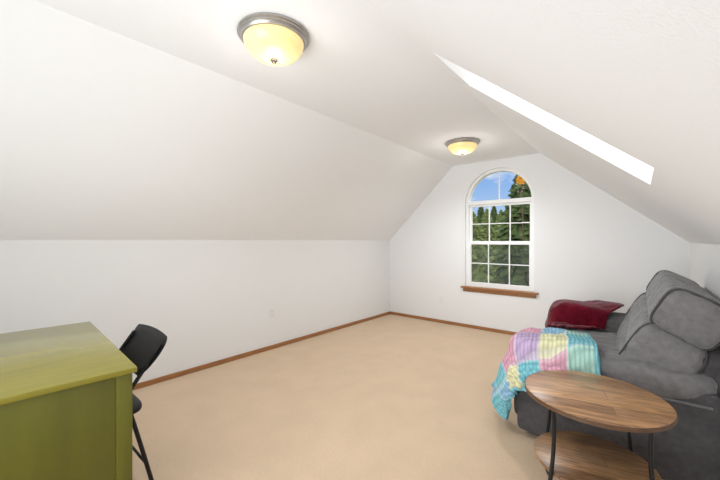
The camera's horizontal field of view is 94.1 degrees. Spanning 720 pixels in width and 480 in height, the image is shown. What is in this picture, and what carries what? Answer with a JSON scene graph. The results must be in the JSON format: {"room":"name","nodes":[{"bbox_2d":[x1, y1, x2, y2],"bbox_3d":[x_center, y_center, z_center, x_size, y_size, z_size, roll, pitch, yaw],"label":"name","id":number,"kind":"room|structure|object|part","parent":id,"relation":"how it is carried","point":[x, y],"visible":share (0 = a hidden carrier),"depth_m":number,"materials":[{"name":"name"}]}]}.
{"room":"attic room","nodes":[
{"label":"attic room","id":0,"kind":"room"},
{"bbox_2d":[0,240,389,382],"bbox_3d":[-1.777,0.640,3.167,0.150,1.280,6.980,0,0,40],"label":"wall","id":1,"kind":"structure","parent":0,"point":[212,300],"depth_m":3.27,"materials":[{"name":"paint"}]},
{"bbox_2d":[132,311,389,390],"bbox_3d":[-1.714,1.256,3.115,0.013,0.047,6.980,0,0,40],"label":"baseboard","id":2,"kind":"structure","parent":1,"relation":"attached to","point":[222,361],"depth_m":3.63,"materials":[{"name":"brown wood"}]},
{"bbox_2d":[270,308,274,318],"bbox_3d":[-1.030,0.863,3.937,0.010,0.115,0.072,0,0,40],"label":"wall outlet","id":3,"kind":"object","parent":1,"relation":"attached to","point":[272,311],"visible":1,"depth_m":3.93,"materials":[{"name":"plastic"}]},
{"bbox_2d":[0,0,452,239],"bbox_3d":[-1.361,-0.585,2.819,1.372,1.336,6.980,0,0,40],"label":"ceiling","id":4,"kind":"structure","parent":0,"point":[105,134],"depth_m":2.44,"materials":[{"name":"paint"}]},
{"bbox_2d":[34,0,538,165],"bbox_3d":[-0.382,-1.211,2.001,1.280,0.190,6.980,0,0,40],"label":"ceiling","id":5,"kind":"structure","parent":0,"point":[356,69],"depth_m":2.15,"materials":[{"name":"paint"}]},
{"bbox_2d":[237,12,308,65],"bbox_3d":[-0.468,-1.037,1.825,0.380,0.158,0.380,0,0,40],"label":"ceiling light","id":6,"kind":"object","parent":5,"relation":"attached to","point":[273,39],"visible":1,"depth_m":1.72,"materials":[{"name":"yellow glass"}]},
{"bbox_3d":[-0.468,-1.030,1.825,0.320,0.100,0.320,0,0,40],"label":"lamp shade","id":7,"kind":"part","parent":6,"relation":"part of","materials":[{"name":"yellow glass"}]},
{"bbox_2d":[445,137,479,155],"bbox_3d":[1.168,-1.037,3.821,0.380,0.158,0.380,0,0,40],"label":"ceiling light","id":8,"kind":"object","parent":5,"relation":"attached to","point":[461,146],"visible":1,"depth_m":3.71,"materials":[{"name":"yellow glass"}]},
{"bbox_3d":[1.168,-1.030,3.821,0.320,0.100,0.320,0,0,40],"label":"lamp shade","id":9,"kind":"part","parent":8,"relation":"part of","materials":[{"name":"yellow glass"}]},
{"bbox_2d":[132,314,664,479],"bbox_3d":[-0.361,1.355,1.853,4.310,0.150,7.180,0,0,40],"label":"floor","id":10,"kind":"structure","parent":0,"point":[388,397],"depth_m":2.46,"materials":[{"name":"carpet"}]},
{"bbox_2d":[0,321,136,479],"bbox_3d":[-1.586,0.900,1.482,1.120,0.760,0.770,0,0,43],"label":"desk","id":11,"kind":"object","parent":10,"relation":"on","point":[66,390],"visible":1,"depth_m":1.29,"materials":[{"name":"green wood"}]},
{"bbox_3d":[-1.201,0.881,1.118,0.020,0.677,0.632,0,0,43],"label":"panel","id":12,"kind":"part","parent":11,"relation":"part of","materials":[{"name":"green wood"}]},
{"bbox_3d":[-0.973,0.911,1.376,0.055,0.737,0.055,0,0,43],"label":"leg","id":13,"kind":"part","parent":11,"relation":"part of","materials":[{"name":"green wood"}]},
{"bbox_2d":[119,324,166,479],"bbox_3d":[-1.340,0.887,1.710,0.464,0.774,0.523,0,0,40],"label":"folding chair","id":14,"kind":"object","parent":10,"relation":"on","point":[144,344],"visible":0.44,"depth_m":1.79,"materials":[{"name":"black plastic"}]},
{"bbox_3d":[-1.507,0.907,1.830,0.020,0.735,0.492,0,0,40],"label":"long leg","id":15,"kind":"part","parent":14,"relation":"part of","materials":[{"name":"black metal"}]},
{"bbox_3d":[-1.367,0.855,1.678,0.410,0.040,0.410,0,0,40],"label":"seat","id":16,"kind":"part","parent":14,"relation":"part of","materials":[{"name":"black plastic"}]},
{"bbox_3d":[-1.108,1.065,1.702,0.020,0.415,0.119,0,0,40],"label":"leg","id":17,"kind":"part","parent":14,"relation":"part of","materials":[{"name":"black metal"}]},
{"bbox_3d":[-1.218,0.594,1.856,0.464,0.188,0.145,0,0,40],"label":"backrest","id":18,"kind":"part","parent":14,"relation":"part of","materials":[{"name":"black plastic"}]},
{"bbox_3d":[-1.193,0.907,1.567,0.020,0.735,0.492,0,0,40],"label":"long leg","id":19,"kind":"part","parent":14,"relation":"part of","materials":[{"name":"black metal"}]},
{"bbox_2d":[525,370,677,479],"bbox_3d":[1.098,0.999,1.578,0.579,0.552,0.579,0,0,40],"label":"side table","id":20,"kind":"object","parent":10,"relation":"on","point":[596,400],"visible":1,"depth_m":1.53,"materials":[{"name":"brown wood"}]},
{"bbox_3d":[1.018,1.010,1.821,0.017,0.528,0.050,0,0,-18],"label":"leg","id":21,"kind":"part","parent":20,"relation":"part of","materials":[{"name":"black metal"}]},
{"bbox_3d":[0.855,1.010,1.499,0.050,0.528,0.017,0,0,-18],"label":"leg","id":22,"kind":"part","parent":20,"relation":"part of","materials":[{"name":"black metal"}]},
{"bbox_2d":[534,431,661,479],"bbox_3d":[1.098,1.046,1.578,0.496,0.018,0.496,0,0,40],"label":"shelf","id":23,"kind":"object","parent":20,"relation":"attached to","point":[578,455],"depth_m":1.58,"materials":[{"name":"brown wood"}]},
{"bbox_3d":[1.341,1.010,1.658,0.050,0.528,0.017,0,0,-18],"label":"leg","id":24,"kind":"part","parent":20,"relation":"part of","materials":[{"name":"black metal"}]},
{"bbox_3d":[1.177,1.010,1.335,0.017,0.528,0.050,0,0,-18],"label":"leg","id":25,"kind":"part","parent":20,"relation":"part of","materials":[{"name":"black metal"}]},
{"bbox_2d":[514,270,719,479],"bbox_3d":[1.871,0.748,2.462,1.020,1.005,1.578,0,0,40],"label":"sofa","id":26,"kind":"object","parent":10,"relation":"on","point":[666,345],"visible":0.66,"depth_m":1.73,"materials":[{"name":"grey fabric"}]},
{"bbox_2d":[491,327,600,419],"bbox_3d":[1.180,0.886,2.204,0.736,0.585,0.469,0,0,40],"label":"blanket","id":27,"kind":"object","parent":26,"relation":"on","point":[531,350],"visible":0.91,"depth_m":2.09,"materials":[{"name":"multicoloured fabric"}]},
{"bbox_2d":[545,299,623,329],"bbox_3d":[1.981,0.793,3.010,0.607,0.486,0.650,0,0,40],"label":"fleece blanket","id":28,"kind":"object","parent":26,"relation":"on","point":[570,314],"visible":0.89,"depth_m":2.94,"materials":[{"name":"red fabric"}]},
{"bbox_2d":[560,327,616,344],"bbox_3d":[1.813,0.889,2.510,0.846,0.268,0.864,0,0,40],"label":"seat cushion","id":29,"kind":"object","parent":26,"relation":"on","point":[608,335],"depth_m":2.72,"materials":[{"name":"grey fabric"}]},
{"bbox_3d":[1.478,0.990,2.017,0.921,0.482,0.337,0,0,40],"label":"arm","id":30,"kind":"part","parent":26,"relation":"part of"},
{"bbox_2d":[615,293,704,373],"bbox_3d":[2.030,0.672,2.330,0.417,0.479,1.480,0,0,40],"label":"cushion","id":31,"kind":"object","parent":26,"relation":"on","point":[669,346],"depth_m":1.76,"materials":[{"name":"grey fabric"}]},
{"bbox_2d":[646,271,719,348],"bbox_3d":[2.134,0.404,2.244,0.332,0.318,1.480,0,0,40],"label":"cushion","id":32,"kind":"object","parent":26,"relation":"on","point":[681,314],"depth_m":1.72,"materials":[{"name":"grey fabric"}]},
{"bbox_2d":[390,153,689,331],"bbox_3d":[1.994,-0.018,4.668,4.510,2.796,0.160,0,0,40],"label":"wall","id":33,"kind":"structure","parent":0,"point":[589,245],"depth_m":4.27,"materials":[{"name":"paint"}]},
{"bbox_2d":[390,311,517,334],"bbox_3d":[1.938,1.256,4.602,3.684,0.047,0.013,0,0,40],"label":"baseboard","id":34,"kind":"structure","parent":33,"relation":"attached to","point":[392,313],"depth_m":5.00,"materials":[{"name":"brown wood"}]},
{"bbox_2d":[460,168,538,297],"bbox_3d":[1.928,-0.122,4.671,1.030,1.755,0.170,0,0,40],"label":"window","id":35,"kind":"structure","parent":33,"relation":"in","point":[479,287],"depth_m":4.67,"materials":[{"name":"white plastic"}]},
{"bbox_3d":[1.904,0.717,4.642,1.030,0.077,0.095,0,0,40],"label":"sill","id":36,"kind":"part","parent":35,"relation":"part of","materials":[{"name":"brown wood"}]},
{"bbox_3d":[1.942,0.339,4.688,0.848,0.611,0.035,0,0,40],"label":"sash","id":37,"kind":"part","parent":35,"relation":"part of","materials":[{"name":"white plastic"}]},
{"bbox_3d":[1.965,-0.234,4.715,0.848,0.557,0.035,0,0,40],"label":"sash","id":38,"kind":"part","parent":35,"relation":"part of","materials":[{"name":"white plastic"}]},
{"bbox_2d":[364,0,719,244],"bbox_3d":[0.681,-0.578,1.112,1.590,1.369,6.980,0,0,40],"label":"ceiling","id":39,"kind":"structure","parent":0,"point":[623,96],"depth_m":0.89,"materials":[{"name":"white paint"}]},
{"bbox_2d":[690,243,719,299],"bbox_3d":[1.184,0.655,0.691,0.150,1.250,6.980,0,0,40],"label":"wall","id":40,"kind":"structure","parent":0,"point":[704,258],"depth_m":2.56,"materials":[{"name":"paint"}]},
{"label":"outside","id":41,"kind":"structure","parent":0,"visible":0},
{"bbox_3d":[23.554,5.080,74.940,180.000,0.200,134.800,0,0,40],"label":"ground","id":42,"kind":"structure","parent":41,"visible":0},
{"bbox_2d":[476,207,483,225],"bbox_3d":[20.894,-0.338,58.090,5.596,12.007,5.589,0,0,40],"label":"conifer tree","id":43,"kind":"object","parent":42,"relation":"on","point":[480,210],"visible":0.22,"depth_m":57.66,"materials":[{"name":"green plant"}]},
{"bbox_2d":[472,212,487,253],"bbox_3d":[12.402,1.227,36.584,4.732,8.683,4.953,0,0,40],"label":"conifer tree","id":44,"kind":"object","parent":42,"relation":"on","point":[477,232],"visible":0.17,"depth_m":36.05,"materials":[{"name":"green plant"}]},
{"bbox_2d":[472,244,496,282],"bbox_3d":[7.378,2.750,21.027,3.916,5.363,3.777,0,0,-8],"label":"conifer tree","id":45,"kind":"object","parent":42,"relation":"on","point":[479,271],"visible":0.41,"depth_m":20.65,"materials":[{"name":"green plant"}]},
{"bbox_2d":[481,209,495,257],"bbox_3d":[15.496,0.822,41.014,4.620,9.350,4.657,0,0,-24],"label":"conifer tree","id":46,"kind":"object","parent":42,"relation":"on","point":[485,219],"visible":0.36,"depth_m":40.46,"materials":[{"name":"green plant"}]},
{"bbox_2d":[490,206,497,226],"bbox_3d":[25.758,-0.609,64.534,5.195,12.519,5.657,0,0,40],"label":"conifer tree","id":47,"kind":"object","parent":42,"relation":"on","point":[494,211],"visible":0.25,"depth_m":64.02,"materials":[{"name":"green plant"}]},
{"bbox_2d":[489,238,502,277],"bbox_3d":[10.509,2.617,25.168,4.596,5.700,4.125,0,0,40],"label":"conifer tree","id":48,"kind":"object","parent":42,"relation":"on","point":[495,249],"visible":0.12,"depth_m":24.78,"materials":[{"name":"green plant"}]},
{"bbox_2d":[494,209,504,239],"bbox_3d":[21.385,0.520,50.710,5.424,10.296,5.440,0,0,40],"label":"conifer tree","id":49,"kind":"object","parent":42,"relation":"on","point":[500,216],"visible":0.16,"depth_m":50.29,"materials":[{"name":"green plant"}]},
{"bbox_2d":[491,174,531,285],"bbox_3d":[6.942,1.100,14.299,3.698,8.410,3.825,0,0,40],"label":"conifer tree","id":50,"kind":"object","parent":42,"relation":"on","point":[516,272],"visible":0.31,"depth_m":13.92,"materials":[{"name":"green plant"}]},
{"bbox_2d":[516,176,525,285],"bbox_3d":[4.939,1.503,10.225,0.360,6.956,0.349,0,0,-5],"label":"deciduous tree","id":51,"kind":"object","parent":42,"relation":"on","point":[522,181],"visible":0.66,"depth_m":10.18,"materials":[{"name":"orange plant"}]},
{"bbox_3d":[4.939,-1.828,10.225,0.359,0.295,0.349,0,0,-5],"label":"crown","id":52,"kind":"part","parent":51,"relation":"part of","materials":[{"name":"orange plant"}]}
]}

